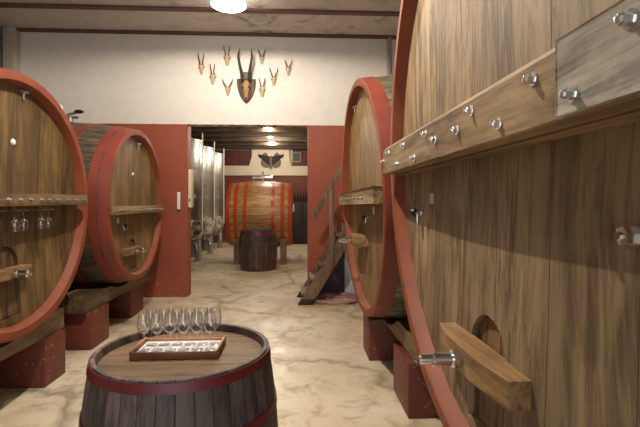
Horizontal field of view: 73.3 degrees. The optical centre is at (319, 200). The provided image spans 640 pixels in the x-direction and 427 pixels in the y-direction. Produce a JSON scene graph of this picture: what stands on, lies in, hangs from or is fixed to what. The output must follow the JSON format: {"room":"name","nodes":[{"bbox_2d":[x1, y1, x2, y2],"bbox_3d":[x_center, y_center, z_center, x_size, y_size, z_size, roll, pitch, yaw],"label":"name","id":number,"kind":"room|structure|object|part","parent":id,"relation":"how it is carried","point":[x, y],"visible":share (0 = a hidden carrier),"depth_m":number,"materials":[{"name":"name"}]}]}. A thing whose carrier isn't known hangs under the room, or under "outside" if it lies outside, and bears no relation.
{"room":"wine cellar","nodes":[
{"label":"wine cellar","id":0,"kind":"room"},
{"bbox_2d":[0,26,2,67],"bbox_3d":[-4.631,-0.557,1.475,0.200,4.115,10.220,0,0,-3],"label":"wall","id":1,"kind":"structure","parent":0,"point":[1,29],"depth_m":6.46,"materials":[{"name":"grey paint"}]},
{"bbox_2d":[0,0,400,34],"bbox_3d":[-0.767,-2.690,1.773,7.950,0.150,10.420,0,0,-3],"label":"ceiling","id":2,"kind":"structure","parent":0,"point":[15,17],"depth_m":6.16,"materials":[{"name":"paint"}]},
{"bbox_2d":[0,3,399,16],"bbox_3d":[-0.977,-2.603,5.883,7.550,0.025,0.100,0,0,-3],"label":"trim","id":3,"kind":"structure","parent":2,"relation":"attached to","point":[2,5],"depth_m":5.82,"materials":[{"name":"brown paint"}]},
{"bbox_2d":[211,0,245,12],"bbox_3d":[-1.115,-2.502,5.250,0.424,0.224,0.424,0,0,-3],"label":"pendant lamp","id":4,"kind":"object","parent":2,"relation":"hanging from","point":[229,6],"visible":1,"depth_m":5.33,"materials":[{"name":"white glass"}]},
{"bbox_3d":[-1.115,-2.440,5.250,0.259,0.030,0.259,0,0,-3],"label":"bulb","id":5,"kind":"part","parent":4,"relation":"part of","materials":[{"name":"white glass"}]},
{"bbox_2d":[20,32,395,296],"bbox_3d":[-1.028,-0.557,6.877,7.950,4.115,0.200,0,0,-3],"label":"wall partition","id":6,"kind":"structure","parent":0,"point":[152,85],"depth_m":6.73,"materials":[{"name":"white paint"}]},
{"bbox_2d":[3,26,19,71],"bbox_3d":[-4.669,-0.557,6.510,0.160,4.115,0.160,0,0,-3],"label":"trim","id":7,"kind":"structure","parent":6,"relation":"attached to","point":[11,36],"depth_m":6.43,"materials":[{"name":"beige wood"}]},
{"bbox_2d":[177,192,179,211],"bbox_3d":[-2.204,0.013,6.704,0.046,0.305,0.024,0,0,-3],"label":"thermometer","id":8,"kind":"object","parent":6,"relation":"attached to","point":[178,193],"visible":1,"depth_m":6.70,"materials":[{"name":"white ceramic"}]},
{"bbox_2d":[188,169,192,206],"bbox_3d":[-2.046,-0.200,6.808,0.050,0.600,0.152,0,0,-3],"label":"switch box","id":9,"kind":"object","parent":6,"relation":"attached to","point":[190,171],"visible":1,"depth_m":6.75,"materials":[{"name":"beige plastic"}]},
{"bbox_2d":[2,27,396,38],"bbox_3d":[-1.020,-2.603,6.722,7.550,0.025,0.100,0,0,-3],"label":"trim","id":10,"kind":"structure","parent":6,"relation":"attached to","point":[48,30],"depth_m":6.65,"materials":[{"name":"brown paint"}]},
{"bbox_2d":[198,53,204,73],"bbox_3d":[-1.849,-2.148,6.684,0.104,0.329,0.101,0,0,-3],"label":"trophy","id":11,"kind":"object","parent":6,"relation":"attached to","point":[201,67],"visible":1,"depth_m":6.70,"materials":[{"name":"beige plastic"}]},
{"bbox_2d":[209,63,215,83],"bbox_3d":[-1.674,-1.989,6.693,0.110,0.320,0.101,0,0,-3],"label":"trophy","id":12,"kind":"object","parent":6,"relation":"attached to","point":[212,76],"visible":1,"depth_m":6.71,"materials":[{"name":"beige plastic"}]},
{"bbox_2d":[223,47,230,65],"bbox_3d":[-1.454,-2.273,6.704,0.116,0.296,0.101,0,0,-3],"label":"trophy","id":13,"kind":"object","parent":6,"relation":"attached to","point":[227,57],"visible":1,"depth_m":6.72,"materials":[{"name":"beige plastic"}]},
{"bbox_2d":[222,79,232,95],"bbox_3d":[-1.442,-1.784,6.705,0.159,0.253,0.101,0,0,-3],"label":"trophy","id":14,"kind":"object","parent":6,"relation":"attached to","point":[227,88],"visible":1,"depth_m":6.72,"materials":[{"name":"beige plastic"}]},
{"bbox_2d":[237,48,255,102],"bbox_3d":[-1.152,-1.949,6.667,0.299,0.825,0.207,0,0,-3],"label":"trophy","id":15,"kind":"object","parent":6,"relation":"attached to","point":[246,85],"visible":1,"depth_m":6.71,"materials":[{"name":"brown wood"}]},
{"bbox_2d":[258,50,264,64],"bbox_3d":[-0.912,-2.267,6.732,0.105,0.231,0.101,0,0,-3],"label":"trophy","id":16,"kind":"object","parent":6,"relation":"attached to","point":[261,58],"visible":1,"depth_m":6.75,"materials":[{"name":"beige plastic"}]},
{"bbox_2d":[259,78,265,96],"bbox_3d":[-0.907,-1.788,6.732,0.116,0.296,0.101,0,0,-3],"label":"trophy","id":17,"kind":"object","parent":6,"relation":"attached to","point":[262,89],"visible":1,"depth_m":6.74,"materials":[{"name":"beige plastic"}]},
{"bbox_2d":[269,68,277,85],"bbox_3d":[-0.725,-1.956,6.741,0.128,0.276,0.101,0,0,-3],"label":"trophy","id":18,"kind":"object","parent":6,"relation":"attached to","point":[273,78],"visible":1,"depth_m":6.76,"materials":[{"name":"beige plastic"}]},
{"bbox_2d":[285,60,291,75],"bbox_3d":[-0.498,-2.105,6.753,0.116,0.246,0.101,0,0,-3],"label":"trophy","id":19,"kind":"object","parent":6,"relation":"attached to","point":[288,68],"visible":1,"depth_m":6.77,"materials":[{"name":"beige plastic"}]},
{"bbox_2d":[319,251,344,293],"bbox_3d":[0.171,1.130,6.828,0.439,0.740,0.020,0,0,-3],"label":"door","id":20,"kind":"structure","parent":6,"relation":"attached to","point":[335,283],"depth_m":6.82,"materials":[{"name":"paint"}]},
{"bbox_2d":[345,248,354,293],"bbox_3d":[0.471,1.040,6.835,0.160,0.920,0.035,0,0,-3],"label":"trim","id":21,"kind":"structure","parent":6,"relation":"attached to","point":[349,288],"depth_m":6.82,"materials":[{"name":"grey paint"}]},
{"bbox_2d":[387,37,391,74],"bbox_3d":[1.102,-0.557,6.835,0.083,4.115,0.083,0,0,-3],"label":"drain pipe","id":22,"kind":"object","parent":6,"relation":"attached to","point":[389,39],"visible":0.05,"depth_m":6.80,"materials":[{"name":"grey paint"}]},
{"bbox_2d":[0,243,442,426],"bbox_3d":[-0.999,1.560,6.307,7.950,0.120,19.500,0,0,-3],"label":"floor","id":23,"kind":"structure","parent":0,"point":[324,375],"depth_m":4.29,"materials":[{"name":"beige stone"}]},
{"bbox_2d":[0,329,64,388],"bbox_3d":[-3.148,1.308,3.554,1.875,0.385,0.310,0,0,-3],"label":"pier","id":24,"kind":"object","parent":23,"relation":"on","point":[42,362],"visible":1,"depth_m":3.44,"materials":[{"name":"red paint"}]},
{"bbox_2d":[0,308,63,361],"bbox_3d":[-2.379,1.026,2.857,0.340,0.173,1.850,0,0,-3],"label":"cradle timber","id":25,"kind":"object","parent":24,"relation":"on","point":[55,322],"visible":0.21,"depth_m":3.39,"materials":[{"name":"brown wood"}]},
{"bbox_2d":[0,68,87,343],"bbox_3d":[-3.054,0.030,2.948,2.242,2.009,2.009,0,0,-3],"label":"wine cask","id":26,"kind":"object","parent":25,"relation":"on","point":[42,163],"visible":1,"depth_m":3.21,"materials":[{"name":"orange paint"}]},
{"bbox_3d":[-2.170,0.556,2.923,0.062,0.478,0.246,0,0,-3],"label":"hatch door","id":27,"kind":"part","parent":26,"relation":"part of","materials":[{"name":"brown wood"}]},
{"bbox_2d":[19,89,29,99],"bbox_3d":[-2.129,-0.763,3.073,0.071,0.076,0.086,0,0,-3],"label":"tap","id":28,"kind":"object","parent":26,"relation":"on","point":[23,93],"depth_m":3.07,"materials":[{"name":"silver metal"}]},
{"bbox_2d":[62,303,108,349],"bbox_3d":[-3.218,1.308,4.474,1.830,0.385,0.405,0,0,-3],"label":"pier","id":29,"kind":"object","parent":23,"relation":"on","point":[86,331],"visible":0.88,"depth_m":4.32,"materials":[{"name":"red paint"}]},
{"bbox_2d":[57,268,150,313],"bbox_3d":[-2.518,1.034,5.183,0.300,0.158,1.890,0,0,-3],"label":"cradle timber","id":30,"kind":"object","parent":29,"relation":"on","point":[82,300],"visible":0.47,"depth_m":4.54,"materials":[{"name":"brown wood"}]},
{"bbox_2d":[70,122,163,287],"bbox_3d":[-3.160,0.045,5.135,2.252,1.965,1.965,0,0,-3],"label":"wine cask","id":31,"kind":"object","parent":30,"relation":"on","point":[126,207],"visible":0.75,"depth_m":4.77,"materials":[{"name":"orange paint"}]},
{"bbox_2d":[60,105,83,121],"bbox_3d":[-2.985,-1.048,5.144,0.308,0.207,0.080,0,0,-3],"label":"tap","id":32,"kind":"object","parent":31,"relation":"on","point":[70,118],"visible":0.56,"depth_m":5.13,"materials":[{"name":"silver metal"}]},
{"bbox_3d":[-2.887,-1.070,5.149,0.112,0.048,0.080,0,0,-3],"label":"knob","id":33,"kind":"part","parent":32,"relation":"part of","materials":[{"name":"black plastic"}]},
{"bbox_3d":[-2.281,0.627,5.140,0.057,0.341,0.236,0,0,-3],"label":"hatch door","id":34,"kind":"part","parent":31,"relation":"part of","materials":[{"name":"brown wood"}]},
{"bbox_2d":[67,283,142,317],"bbox_3d":[-3.315,1.308,5.693,1.760,0.385,0.450,0,0,-3],"label":"pier","id":35,"kind":"object","parent":23,"relation":"on","point":[129,303],"visible":0.31,"depth_m":5.51,"materials":[{"name":"red paint"}]},
{"bbox_2d":[78,323,277,426],"bbox_3d":[-0.512,1.024,1.621,0.714,0.952,0.714,0,0,-3],"label":"barrel","id":36,"kind":"object","parent":23,"relation":"on","point":[237,388],"visible":0.95,"depth_m":1.41,"materials":[{"name":"red paint"}]},
{"bbox_2d":[129,336,225,359],"bbox_3d":[-0.537,0.561,1.652,0.320,0.032,0.168,0,0,-3],"label":"serving tray","id":37,"kind":"object","parent":36,"relation":"on","point":[133,354],"visible":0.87,"depth_m":1.57,"materials":[{"name":"brown wood"}]},
{"bbox_2d":[137,340,220,351],"bbox_3d":[-0.537,0.565,1.652,0.296,0.008,0.144,0,0,-3],"label":"cloth","id":38,"kind":"object","parent":37,"relation":"on","point":[204,346],"visible":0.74,"depth_m":1.66,"materials":[{"name":"white fabric"}]},
{"bbox_2d":[150,312,163,349],"bbox_3d":[-0.611,0.490,1.613,0.048,0.141,0.048,0,0,-3],"label":"wine glass","id":39,"kind":"object","parent":38,"relation":"on","point":[162,312],"visible":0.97,"depth_m":1.61,"materials":[{"name":"clear glass"}]},
{"bbox_2d":[191,133,202,260],"bbox_3d":[-3.489,-0.080,10.556,1.325,3.160,1.254,0,0,-3],"label":"tank","id":40,"kind":"object","parent":23,"relation":"on","point":[196,144],"visible":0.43,"depth_m":10.34,"materials":[{"name":"grey metal"}]},
{"bbox_3d":[-3.045,1.160,10.756,0.180,0.680,0.180,0,0,-3],"label":"leg","id":41,"kind":"part","parent":40,"relation":"part of","materials":[{"name":"silver metal"}]},
{"bbox_2d":[191,141,214,256],"bbox_3d":[-3.564,-0.080,12.034,1.325,3.160,1.254,0,0,-3],"label":"tank","id":42,"kind":"object","parent":23,"relation":"on","point":[208,152],"visible":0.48,"depth_m":11.75,"materials":[{"name":"grey metal"}]},
{"bbox_3d":[-3.397,1.160,11.553,0.180,0.680,0.180,0,0,-3],"label":"leg","id":43,"kind":"part","parent":42,"relation":"part of","materials":[{"name":"silver metal"}]},
{"bbox_3d":[-3.121,1.160,12.234,0.180,0.680,0.180,0,0,-3],"label":"leg","id":44,"kind":"part","parent":42,"relation":"part of","materials":[{"name":"silver metal"}]},
{"bbox_2d":[202,148,223,250],"bbox_3d":[-3.643,-0.080,13.582,1.325,3.160,1.254,0,0,-3],"label":"tank","id":45,"kind":"object","parent":23,"relation":"on","point":[219,157],"visible":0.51,"depth_m":13.29,"materials":[{"name":"grey metal"}]},
{"bbox_3d":[-3.476,1.160,13.101,0.180,0.680,0.180,0,0,-3],"label":"leg","id":46,"kind":"part","parent":45,"relation":"part of","materials":[{"name":"silver metal"}]},
{"bbox_3d":[-3.200,1.160,13.782,0.180,0.680,0.180,0,0,-3],"label":"leg","id":47,"kind":"part","parent":45,"relation":"part of","materials":[{"name":"silver metal"}]},
{"bbox_2d":[234,239,239,264],"bbox_3d":[-1.987,1.190,10.662,0.120,0.620,1.240,0,0,-3],"label":"cradle","id":48,"kind":"object","parent":23,"relation":"on","point":[236,241],"visible":0.41,"depth_m":10.04,"materials":[{"name":"brown wood"}]},
{"bbox_2d":[239,229,276,271],"bbox_3d":[-1.361,1.069,9.473,0.833,0.862,0.833,0,0,26],"label":"barrel","id":49,"kind":"object","parent":23,"relation":"on","point":[257,248],"visible":1,"depth_m":9.12,"materials":[{"name":"red paint"}]},
{"bbox_2d":[280,238,286,264],"bbox_3d":[-0.909,1.190,10.718,0.120,0.620,1.240,0,0,-3],"label":"cradle","id":50,"kind":"object","parent":23,"relation":"on","point":[283,248],"visible":0.81,"depth_m":10.10,"materials":[{"name":"brown wood"}]},
{"bbox_2d":[226,181,292,246],"bbox_3d":[-1.453,0.335,10.690,1.520,1.650,1.650,0,0,-3],"label":"barrel","id":51,"kind":"object","parent":50,"relation":"on","point":[254,204],"visible":0.77,"depth_m":9.96,"materials":[{"name":"light oak wood"},{"name":"red paint"}]},
{"bbox_2d":[252,172,272,180],"bbox_3d":[-1.423,-0.611,10.691,0.500,0.238,0.109,0,0,-3],"label":"valve","id":52,"kind":"object","parent":51,"relation":"on","point":[262,177],"visible":0.97,"depth_m":10.67,"materials":[{"name":"silver metal"}]},
{"bbox_2d":[292,202,307,243],"bbox_3d":[-0.568,0.770,15.216,0.820,1.460,0.650,0,0,-3],"label":"cabinet","id":53,"kind":"object","parent":23,"relation":"on","point":[300,209],"visible":0.59,"depth_m":14.92,"materials":[{"name":"black wood"}]},
{"bbox_3d":[-0.756,0.760,14.921,0.395,1.360,0.020,0,0,-3],"label":"door","id":54,"kind":"part","parent":53,"relation":"part of","materials":[{"name":"black wood"}]},
{"bbox_3d":[-0.351,0.760,14.942,0.395,1.360,0.020,0,0,-3],"label":"door","id":55,"kind":"part","parent":53,"relation":"part of","materials":[{"name":"black wood"}]},
{"bbox_2d":[297,164,346,304],"bbox_3d":[0.337,0.420,6.480,1.380,2.160,0.599,0,0,-3],"label":"wooden stairs","id":56,"kind":"structure","parent":23,"relation":"on","point":[334,250],"depth_m":6.21,"materials":[{"name":"brown wood"}]},
{"bbox_3d":[0.162,-0.202,6.211,0.565,0.916,0.040,0,0,-3],"label":"handrail","id":57,"kind":"part","parent":56,"relation":"part of","materials":[{"name":"brown wood"}]},
{"bbox_3d":[0.164,0.420,6.194,0.070,1.160,0.044,0,0,-3],"label":"handrail post","id":58,"kind":"part","parent":56,"relation":"part of","materials":[{"name":"brown wood"}]},
{"bbox_2d":[315,292,356,303],"bbox_3d":[0.251,1.467,6.470,0.762,0.062,0.669,0,0,-3],"label":"hose","id":59,"kind":"object","parent":23,"relation":"on","point":[338,294],"visible":0.85,"depth_m":6.60,"materials":[{"name":"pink rubber"}]},
{"bbox_2d":[363,313,398,360],"bbox_3d":[1.466,1.308,4.266,2.035,0.385,0.370,0,0,-3],"label":"pier","id":60,"kind":"object","parent":23,"relation":"on","point":[378,339],"visible":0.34,"depth_m":4.04,"materials":[{"name":"red paint"}]},
{"bbox_2d":[394,342,438,418],"bbox_3d":[1.564,1.308,3.234,1.945,0.385,0.460,0,0,-3],"label":"pier","id":61,"kind":"object","parent":23,"relation":"on","point":[410,387],"visible":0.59,"depth_m":2.96,"materials":[{"name":"red paint"}]},
{"bbox_2d":[382,316,419,365],"bbox_3d":[0.758,1.036,3.774,0.300,0.153,1.740,0,0,-3],"label":"cradle timber","id":62,"kind":"object","parent":61,"relation":"on","point":[400,327],"visible":0.26,"depth_m":3.32,"materials":[{"name":"brown wood"}]},
{"bbox_2d":[338,74,407,317],"bbox_3d":[1.440,-0.076,4.101,2.577,2.288,2.337,0,0,-3],"label":"wine cask","id":63,"kind":"object","parent":62,"relation":"on","point":[366,197],"visible":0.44,"depth_m":3.76,"materials":[{"name":"orange paint"}]},
{"bbox_3d":[0.459,0.483,4.433,0.042,0.544,0.247,0,0,-6],"label":"hatch door","id":64,"kind":"part","parent":63,"relation":"part of","materials":[{"name":"brown wood"}]},
{"bbox_2d":[362,215,370,222],"bbox_3d":[0.427,0.167,3.936,0.096,0.073,0.046,0,0,-3],"label":"tap","id":65,"kind":"object","parent":63,"relation":"on","point":[364,217],"depth_m":3.92,"materials":[{"name":"silver metal"}]},
{"bbox_2d":[213,175,307,242],"bbox_3d":[-1.878,0.290,15.675,6.750,2.420,0.300,0,0,-3],"label":"wall","id":66,"kind":"structure","parent":0,"point":[299,183],"depth_m":15.52,"materials":[{"name":"red paint"}]},
{"bbox_2d":[215,149,307,175],"bbox_3d":[-1.878,-1.460,15.669,6.750,1.080,0.410,0,0,-3],"label":"wall","id":67,"kind":"structure","parent":0,"point":[290,170],"depth_m":15.47,"materials":[{"name":"beige paint"}]},
{"bbox_2d":[215,150,251,165],"bbox_3d":[-3.863,-1.560,15.513,2.770,0.560,0.020,0,0,-3],"label":"window","id":68,"kind":"structure","parent":67,"relation":"in","point":[231,157],"depth_m":15.55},
{"bbox_2d":[258,153,283,167],"bbox_3d":[-1.759,-1.459,15.389,0.918,0.569,0.163,0,0,-3],"label":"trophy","id":69,"kind":"object","parent":67,"relation":"attached to","point":[274,161],"visible":1,"depth_m":15.40,"materials":[{"name":"fur"}]},
{"bbox_2d":[292,152,300,161],"bbox_3d":[-0.855,-1.595,15.641,0.330,0.370,0.029,0,0,-3],"label":"framed picture","id":70,"kind":"object","parent":67,"relation":"attached to","point":[296,156],"visible":1,"depth_m":15.64},
{"bbox_2d":[293,153,299,160],"bbox_3d":[-0.856,-1.595,15.648,0.250,0.290,0.013,0,0,-3],"label":"print","id":71,"kind":"object","parent":70,"relation":"attached to","point":[296,156],"depth_m":15.64},
{"bbox_2d":[292,149,307,165],"bbox_3d":[0.247,-1.590,15.723,2.500,0.620,0.020,0,0,-3],"label":"window","id":72,"kind":"structure","parent":67,"relation":"in","point":[304,152],"depth_m":15.67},
{"bbox_3d":[1.687,1.308,0.837,1.945,0.385,0.400,0,0,-3],"label":"pier","id":73,"kind":"object","parent":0,"visible":0},
{"bbox_3d":[0.928,0.947,1.424,0.300,0.333,1.850,0,0,-3],"label":"cradle timber","id":74,"kind":"object","parent":73,"relation":"on","visible":0},
{"bbox_2d":[380,0,639,426],"bbox_3d":[1.602,-0.315,1.454,2.572,2.708,2.708,0,0,-3],"label":"wine cask","id":75,"kind":"object","parent":74,"relation":"on","point":[512,157],"visible":1,"depth_m":1.19,"materials":[{"name":"orange paint"}]},
{"bbox_2d":[410,208,423,222],"bbox_3d":[0.506,0.074,2.193,0.095,0.073,0.046,0,0,-3],"label":"tap","id":76,"kind":"object","parent":75,"relation":"on","point":[414,213],"depth_m":2.18,"materials":[{"name":"silver metal"}]},
{"bbox_3d":[0.600,0.585,1.452,0.054,0.380,0.256,0,0,-3],"label":"hatch door","id":77,"kind":"part","parent":75,"relation":"part of","materials":[{"name":"brown wood"}]},
{"bbox_3d":[-1.659,-2.060,11.390,7.150,0.120,8.880,0,0,-3],"label":"ceiling","id":78,"kind":"structure","parent":0,"visible":0},
{"bbox_2d":[191,131,307,136],"bbox_3d":[-1.705,-1.920,12.279,6.750,0.160,0.180,0,0,-3],"label":"trim","id":79,"kind":"structure","parent":78,"relation":"attached to","point":[193,133],"depth_m":12.19,"materials":[{"name":"brown wood"}]},
{"bbox_2d":[191,126,307,131],"bbox_3d":[-1.656,-1.920,11.330,6.750,0.160,0.180,0,0,-3],"label":"trim","id":80,"kind":"structure","parent":78,"relation":"attached to","point":[193,128],"depth_m":11.24,"materials":[{"name":"brown wood"}]},
{"bbox_2d":[192,137,307,141],"bbox_3d":[-1.753,-1.920,13.228,6.750,0.160,0.180,0,0,-3],"label":"trim","id":81,"kind":"structure","parent":78,"relation":"attached to","point":[251,139],"depth_m":13.13,"materials":[{"name":"brown wood"}]},
{"bbox_2d":[203,141,307,145],"bbox_3d":[-1.802,-1.920,14.177,6.750,0.160,0.180,0,0,-3],"label":"trim","id":82,"kind":"structure","parent":78,"relation":"attached to","point":[204,142],"depth_m":14.07,"materials":[{"name":"brown wood"}]},
{"bbox_2d":[206,145,307,148],"bbox_3d":[-1.850,-1.920,15.125,6.750,0.160,0.180,0,0,-3],"label":"trim","id":83,"kind":"structure","parent":78,"relation":"attached to","point":[216,146],"depth_m":15.04,"materials":[{"name":"brown wood"}]}
]}

